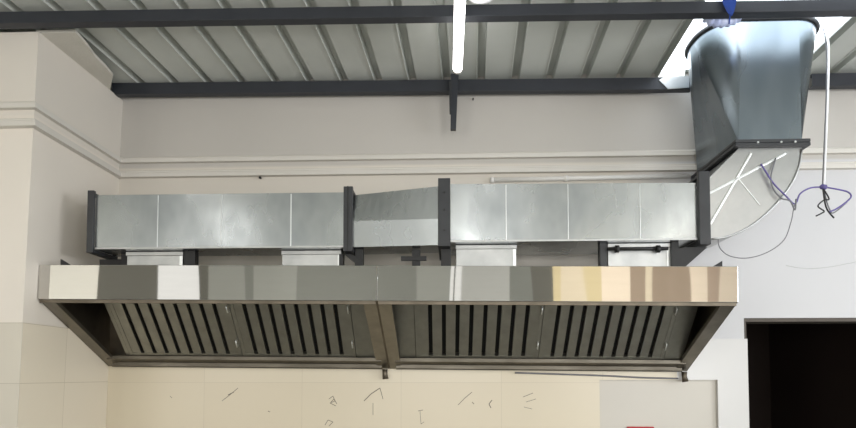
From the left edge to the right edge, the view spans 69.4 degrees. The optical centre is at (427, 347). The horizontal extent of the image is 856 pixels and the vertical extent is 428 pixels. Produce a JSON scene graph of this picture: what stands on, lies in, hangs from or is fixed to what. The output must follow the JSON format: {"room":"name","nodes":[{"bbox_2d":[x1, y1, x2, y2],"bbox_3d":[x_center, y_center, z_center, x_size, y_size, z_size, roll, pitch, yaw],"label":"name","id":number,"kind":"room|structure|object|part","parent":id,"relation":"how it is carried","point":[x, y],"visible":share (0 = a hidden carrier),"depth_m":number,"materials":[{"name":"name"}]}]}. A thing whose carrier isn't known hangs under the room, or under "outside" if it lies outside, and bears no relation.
{"room":"commercial kitchen","nodes":[
{"label":"commercial kitchen","id":0,"kind":"room"},
{"bbox_2d":[0,32,122,327],"bbox_3d":[-5.296,-0.063,4.281,5.888,3.700,0.965,0,-3,2],"label":"wall","id":1,"kind":"structure","parent":0,"point":[45,185],"depth_m":3.84,"materials":[{"name":"paint"}]},
{"bbox_2d":[0,323,22,427],"bbox_3d":[-5.334,0.809,3.755,5.850,1.912,0.012,0,-3,2],"label":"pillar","id":2,"kind":"structure","parent":1,"relation":"attached to","point":[11,334],"depth_m":3.67,"materials":[{"name":"beige tile"}]},
{"bbox_2d":[17,323,108,427],"bbox_3d":[-2.434,0.824,4.110,0.082,1.912,0.938,0,-3,2],"label":"wall","id":3,"kind":"structure","parent":1,"relation":"attached to","point":[64,383],"depth_m":4.04,"materials":[{"name":"beige tile"}]},
{"bbox_2d":[36,29,112,88],"bbox_3d":[-2.263,-1.925,4.190,0.247,0.028,0.815,0,-3,2],"label":"strip","id":4,"kind":"object","parent":1,"relation":"on","point":[69,41],"visible":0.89,"depth_m":4.00,"materials":[{"name":"paint"}]},
{"bbox_2d":[0,0,855,89],"bbox_3d":[-1.142,-2.167,0.915,13.661,0.061,7.950,0,-3,2],"label":"ceiling","id":5,"kind":"structure","parent":0,"point":[608,48],"depth_m":4.13,"materials":[{"name":"paint"}]},
{"bbox_2d":[112,77,689,97],"bbox_3d":[-0.228,-1.919,4.560,4.262,0.123,0.060,0,-3,2],"label":"ceiling beam","id":6,"kind":"structure","parent":5,"relation":"attached to","point":[560,85],"depth_m":4.54,"materials":[{"name":"metal"}]},
{"bbox_2d":[659,76,688,88],"bbox_3d":[1.770,-1.909,4.449,0.213,0.093,0.008,0,-3,2],"label":"flashing","id":7,"kind":"object","parent":6,"relation":"attached to","point":[675,82],"visible":0.94,"depth_m":4.44,"materials":[{"name":"silver metal"}]},
{"bbox_2d":[0,0,855,28],"bbox_3d":[-0.020,-1.941,3.594,5.763,0.113,0.065,0,-3,2],"label":"ceiling beam","id":8,"kind":"structure","parent":5,"relation":"attached to","point":[753,8],"depth_m":3.57,"materials":[{"name":"metal"}]},
{"bbox_2d":[702,19,740,27],"bbox_3d":[1.711,-1.913,3.604,0.219,0.095,0.075,0,-3,2],"label":"plastic film","id":9,"kind":"object","parent":8,"relation":"attached to","point":[720,23],"visible":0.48,"depth_m":3.59,"materials":[{"name":"clear plastic"}]},
{"bbox_2d":[722,0,736,23],"bbox_3d":[1.695,-1.905,3.469,0.098,0.183,0.024,0,-3,2],"label":"strap","id":10,"kind":"object","parent":8,"relation":"attached to","point":[729,5],"visible":1,"depth_m":3.46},
{"bbox_2d":[449,73,457,130],"bbox_3d":[0.187,-1.787,4.481,0.069,0.420,0.045,0,-3,2],"label":"post","id":11,"kind":"object","parent":5,"relation":"hanging from","point":[453,85],"visible":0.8,"depth_m":4.46,"materials":[{"name":"metal"}]},
{"bbox_2d":[453,0,465,74],"bbox_3d":[0.176,-1.924,3.534,0.069,0.247,0.995,0,-3,2],"label":"tube light","id":12,"kind":"object","parent":5,"relation":"hanging from","point":[459,5],"visible":1,"depth_m":3.58,"materials":[{"name":"white"}]},
{"bbox_2d":[469,0,491,3],"bbox_3d":[0.299,-2.024,3.482,0.186,0.208,0.081,0,-3,2],"label":"ceiling light","id":13,"kind":"object","parent":5,"relation":"hanging from","point":[473,1],"visible":1,"depth_m":3.44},
{"bbox_2d":[822,17,829,183],"bbox_3d":[2.476,-1.551,3.849,0.064,1.112,0.013,0,-3,2],"label":"hanging cable","id":14,"kind":"object","parent":5,"relation":"hanging from","point":[824,19],"visible":0.92,"depth_m":3.84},
{"bbox_2d":[808,73,855,89],"bbox_3d":[3.188,-1.916,4.429,0.887,0.092,0.060,0,-3,2],"label":"beam","id":15,"kind":"structure","parent":5,"relation":"attached to","point":[837,80],"depth_m":4.41,"materials":[{"name":"metal"}]},
{"bbox_2d":[106,72,855,427],"bbox_3d":[-1.221,-0.115,4.702,14.000,3.840,0.256,0,-3,2],"label":"wall","id":16,"kind":"structure","parent":0,"point":[369,124],"depth_m":4.57,"materials":[{"name":"paint"}]},
{"bbox_2d":[38,249,388,378],"bbox_3d":[-1.343,-0.213,4.173,2.097,0.837,0.810,0,-2,2],"label":"exhaust hood","id":17,"kind":"object","parent":16,"relation":"attached to","point":[191,316],"depth_m":4.21,"materials":[{"name":"silver metal"}]},
{"bbox_2d":[60,259,69,264],"bbox_3d":[-2.273,-0.535,3.900,0.085,0.052,0.015,0,-3,2],"label":"hanger tip","id":18,"kind":"object","parent":17,"relation":"on","point":[62,262],"visible":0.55,"depth_m":3.89,"materials":[{"name":"black metal"}]},
{"bbox_3d":[-2.388,-0.186,4.215,0.006,0.610,0.804,0,-2,2],"label":"panel","id":19,"kind":"part","parent":17,"relation":"part of","materials":[{"name":"metal"}]},
{"bbox_3d":[-2.106,-0.561,4.137,0.211,0.127,0.050,0,-3,2],"label":"support bracket","id":20,"kind":"part","parent":17,"relation":"part of","materials":[{"name":"black metal"}]},
{"bbox_3d":[-2.185,-0.200,4.292,0.026,0.661,0.008,0,39,2],"label":"blank panel","id":21,"kind":"part","parent":17,"relation":"part of","materials":[{"name":"silver metal"}]},
{"bbox_3d":[-2.021,-0.561,4.134,0.041,0.127,0.050,0,-3,2],"label":"post","id":22,"kind":"part","parent":17,"relation":"part of","materials":[{"name":"black metal"}]},
{"bbox_2d":[126,251,183,264],"bbox_3d":[-1.778,-0.561,4.099,0.380,0.130,0.162,0,-3,2],"label":"duct collar","id":23,"kind":"object","parent":17,"relation":"on","point":[175,257],"visible":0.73,"depth_m":4.03,"materials":[{"name":"silver metal"}]},
{"bbox_3d":[-1.547,-0.563,4.041,0.072,0.131,0.060,0,-3,2],"label":"support bracket","id":24,"kind":"part","parent":17,"relation":"part of","materials":[{"name":"black metal"}]},
{"bbox_3d":[-1.328,-0.188,4.574,2.085,0.544,0.006,0,-2,2],"label":"panel","id":25,"kind":"part","parent":17,"relation":"part of","materials":[{"name":"metal"}]},
{"bbox_2d":[281,250,344,265],"bbox_3d":[-0.750,-0.557,4.059,0.392,0.140,0.162,0,-3,2],"label":"duct collar","id":26,"kind":"object","parent":17,"relation":"on","point":[304,257],"visible":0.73,"depth_m":3.99,"materials":[{"name":"silver metal"}]},
{"bbox_2d":[86,190,344,258],"bbox_3d":[-1.351,-0.804,4.069,1.649,0.402,0.300,0,-3,2],"label":"duct section","id":27,"kind":"object","parent":26,"relation":"on","point":[246,224],"visible":0.91,"depth_m":3.94,"materials":[{"name":"silver metal"}]},
{"bbox_2d":[343,186,438,255],"bbox_3d":[-0.229,-0.809,4.024,0.594,0.417,0.313,0,-3,2],"label":"duct section","id":28,"kind":"object","parent":27,"relation":"attached to","point":[401,221],"visible":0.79,"depth_m":3.90,"materials":[{"name":"silver metal"}]},
{"bbox_3d":[-0.556,-0.546,3.972,0.026,0.110,0.040,0,-3,2],"label":"support bracket","id":29,"kind":"part","parent":17,"relation":"part of","materials":[{"name":"black metal"}]},
{"bbox_3d":[-0.474,-0.561,3.968,0.120,0.142,0.062,0,-3,2],"label":"support bracket","id":30,"kind":"part","parent":17,"relation":"part of","materials":[{"name":"black metal"}]},
{"bbox_3d":[-0.440,-0.561,3.973,0.051,0.142,0.050,0,-3,2],"label":"post","id":31,"kind":"part","parent":17,"relation":"part of","materials":[{"name":"black metal"}]},
{"bbox_3d":[-0.409,-0.187,4.223,0.216,0.662,0.008,0,39,2],"label":"blank panel","id":32,"kind":"part","parent":17,"relation":"part of","materials":[{"name":"metal"}]},
{"bbox_3d":[-0.299,-0.171,4.134,0.006,0.610,0.804,0,-2,2],"label":"panel","id":33,"kind":"part","parent":17,"relation":"part of","materials":[{"name":"metal"}]},
{"bbox_2d":[0,118,855,178],"bbox_3d":[-1.244,-1.338,4.160,14.000,0.053,1.007,0,-3,2],"label":"crown molding","id":34,"kind":"structure","parent":16,"relation":"attached to","point":[11,123],"depth_m":4.56,"materials":[{"name":"paint"}]},
{"bbox_2d":[0,101,855,163],"bbox_3d":[-1.244,-1.447,4.167,14.000,0.045,1.001,0,-3,2],"label":"crown molding","id":35,"kind":"structure","parent":16,"relation":"attached to","point":[20,105],"depth_m":4.57,"materials":[{"name":"paint"}]},
{"bbox_2d":[377,249,737,381],"bbox_3d":[0.776,-0.199,4.091,2.141,0.840,0.810,0,-2,2],"label":"exhaust hood","id":36,"kind":"object","parent":16,"relation":"attached to","point":[528,318],"depth_m":4.13,"materials":[{"name":"silver metal"}]},
{"bbox_3d":[-0.291,-0.171,4.134,0.006,0.610,0.804,0,-2,2],"label":"panel","id":37,"kind":"part","parent":36,"relation":"part of","materials":[{"name":"metal"}]},
{"bbox_3d":[-0.162,-0.185,4.213,0.137,0.662,0.008,0,39,2],"label":"blank panel","id":38,"kind":"part","parent":36,"relation":"part of","materials":[{"name":"metal"}]},
{"bbox_3d":[-0.090,-0.559,3.984,0.163,0.145,0.062,0,-3,2],"label":"support bracket","id":39,"kind":"part","parent":36,"relation":"part of","materials":[{"name":"black metal"}]},
{"bbox_3d":[-0.076,-0.559,3.989,0.051,0.145,0.050,0,-3,2],"label":"post","id":40,"kind":"part","parent":36,"relation":"part of","materials":[{"name":"black metal"}]},
{"bbox_3d":[0.116,-0.557,3.957,0.064,0.143,0.060,0,-3,2],"label":"support bracket","id":41,"kind":"part","parent":36,"relation":"part of","materials":[{"name":"black metal"}]},
{"bbox_2d":[455,245,516,265],"bbox_3d":[0.373,-0.568,4.016,0.390,0.177,0.162,0,-3,2],"label":"duct collar","id":42,"kind":"object","parent":36,"relation":"on","point":[466,255],"visible":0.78,"depth_m":3.95,"materials":[{"name":"silver metal"}]},
{"bbox_3d":[0.791,-0.172,4.492,2.129,0.544,0.006,0,-2,2],"label":"panel","id":43,"kind":"part","parent":36,"relation":"part of","materials":[{"name":"metal"}]},
{"bbox_2d":[598,243,606,265],"bbox_3d":[1.111,-0.570,3.939,0.044,0.185,0.060,0,-3,2],"label":"support bracket","id":44,"kind":"object","parent":36,"relation":"on","point":[602,247],"visible":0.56,"depth_m":3.91,"materials":[{"name":"black metal"}]},
{"bbox_2d":[607,243,669,265],"bbox_3d":[1.337,-0.566,3.979,0.395,0.188,0.162,0,-3,2],"label":"duct collar","id":45,"kind":"object","parent":36,"relation":"on","point":[639,257],"visible":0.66,"depth_m":3.91,"materials":[{"name":"silver metal"}]},
{"bbox_2d":[438,178,697,260],"bbox_3d":[0.873,-0.840,4.072,1.603,0.430,0.496,0,-3,2],"label":"duct section","id":46,"kind":"object","parent":45,"relation":"on","point":[562,218],"visible":0.89,"depth_m":3.86,"materials":[{"name":"silver metal"}]},
{"bbox_2d":[607,245,668,252],"bbox_3d":[1.315,-0.621,3.878,0.375,0.049,0.047,0,-3,2],"label":"support rail","id":47,"kind":"object","parent":46,"relation":"attached to","point":[617,248],"visible":1,"depth_m":3.87,"materials":[{"name":"black metal"}]},
{"bbox_2d":[686,148,802,249],"bbox_3d":[2.002,-0.923,4.123,0.647,0.606,0.675,0,-3,2],"label":"duct elbow","id":48,"kind":"object","parent":46,"relation":"attached to","point":[737,193],"visible":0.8,"depth_m":3.82,"materials":[{"name":"silver metal"}]},
{"bbox_2d":[684,17,819,179],"bbox_3d":[2.136,-1.635,4.159,0.795,0.818,0.724,0,-3,2],"label":"duct riser","id":49,"kind":"object","parent":48,"relation":"on","point":[749,79],"visible":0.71,"depth_m":3.84,"materials":[{"name":"silver metal"}]},
{"bbox_2d":[718,205,794,258],"bbox_3d":[2.018,-0.713,3.800,0.462,0.327,0.015,0,-3,3],"label":"wire","id":50,"kind":"object","parent":48,"relation":"hanging from","point":[794,205],"visible":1,"depth_m":3.79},
{"bbox_2d":[770,158,796,209],"bbox_3d":[2.178,-1.006,3.796,0.154,0.336,0.024,0,-3,4],"label":"wire","id":51,"kind":"object","parent":48,"relation":"attached to","point":[777,194],"visible":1,"depth_m":3.79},
{"bbox_3d":[1.712,-0.171,4.141,0.124,0.662,0.008,0,39,2],"label":"blank panel","id":52,"kind":"part","parent":36,"relation":"part of","materials":[{"name":"metal"}]},
{"bbox_2d":[670,242,706,265],"bbox_3d":[1.634,-0.570,3.893,0.216,0.188,0.072,0,-3,2],"label":"support bracket","id":53,"kind":"object","parent":36,"relation":"on","point":[683,256],"visible":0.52,"depth_m":3.86,"materials":[{"name":"black metal"}]},
{"bbox_3d":[1.550,-0.569,3.902,0.046,0.188,0.060,0,-3,2],"label":"post","id":54,"kind":"part","parent":53,"relation":"part of","materials":[{"name":"black metal"}]},
{"bbox_3d":[1.843,-0.154,4.051,0.006,0.610,0.804,0,-2,2],"label":"panel","id":55,"kind":"part","parent":36,"relation":"part of","materials":[{"name":"metal"}]},
{"bbox_2d":[490,174,690,182],"bbox_3d":[1.188,-1.248,4.548,1.458,0.051,0.044,0,-3,2],"label":"conduit","id":56,"kind":"object","parent":16,"relation":"attached to","point":[565,178],"visible":1,"depth_m":4.54,"materials":[{"name":"white plastic"}]},
{"bbox_2d":[515,372,677,378],"bbox_3d":[1.211,0.199,4.454,1.164,0.053,0.015,0,-3,2],"label":"drain pipe","id":57,"kind":"object","parent":16,"relation":"attached to","point":[515,372],"visible":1,"depth_m":4.45,"materials":[{"name":"grey metal"}]},
{"bbox_2d":[599,380,716,427],"bbox_3d":[1.659,1.012,4.446,0.839,1.565,0.005,0,-3,2],"label":"wall panel","id":58,"kind":"object","parent":16,"relation":"attached to","point":[623,403],"visible":1,"depth_m":4.47,"materials":[{"name":"paint"}]},
{"bbox_2d":[744,318,855,338],"bbox_3d":[2.809,0.793,4.525,1.033,2.011,0.200,0,-3,2],"label":"door frame","id":59,"kind":"structure","parent":16,"relation":"in","point":[746,320],"depth_m":4.48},
{"bbox_2d":[786,262,854,268],"bbox_3d":[2.894,-0.609,4.473,0.596,0.072,0.005,0,-3,2],"label":"wire","id":60,"kind":"object","parent":16,"relation":"attached to","point":[851,262],"visible":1,"depth_m":4.47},
{"bbox_2d":[746,324,855,427],"bbox_3d":[2.854,0.548,5.686,1.735,2.800,2.080,0,-3,2],"label":"doorway","id":61,"kind":"structure","parent":0,"point":[800,375],"depth_m":6.00,"materials":[{"name":"paint"}]},
{"bbox_2d":[824,192,844,213],"bbox_3d":[2.527,-0.915,3.825,0.159,0.168,0.008,0,-3,2],"label":"wire loop","id":62,"kind":"object","parent":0,"point":[824,192],"visible":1,"depth_m":3.82,"materials":[{"name":"plastic"}]},
{"bbox_2d":[820,184,827,189],"bbox_3d":[2.448,-0.996,3.826,0.046,0.038,0.034,0,-3,2],"label":"cable tie","id":63,"kind":"object","parent":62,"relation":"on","point":[823,186],"visible":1,"depth_m":3.81,"materials":[{"name":"purple plastic"}]},
{"bbox_2d":[760,163,820,204],"bbox_3d":[2.246,-1.008,3.806,0.388,0.262,0.036,0,-3,-2],"label":"wire","id":64,"kind":"object","parent":63,"relation":"hanging from","point":[762,166],"visible":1,"depth_m":3.79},
{"bbox_2d":[816,189,829,216],"bbox_3d":[2.436,-0.897,3.816,0.087,0.174,0.009,0,-3,2],"label":"wire loop","id":65,"kind":"object","parent":63,"relation":"hanging from","point":[824,189],"visible":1,"depth_m":3.81,"materials":[{"name":"black metal"}]},
{"bbox_2d":[822,189,834,217],"bbox_3d":[2.469,-0.890,3.812,0.070,0.185,0.010,0,-3,2],"label":"wire loop","id":66,"kind":"object","parent":63,"relation":"hanging from","point":[828,211],"visible":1,"depth_m":3.81,"materials":[{"name":"black metal"}]},
{"bbox_2d":[828,187,851,211],"bbox_3d":[2.534,-0.918,3.819,0.168,0.166,0.010,0,-3,2],"label":"wire loop","id":67,"kind":"object","parent":63,"relation":"attached to","point":[828,187],"visible":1,"depth_m":3.81,"materials":[{"name":"purple plastic"}]}
]}

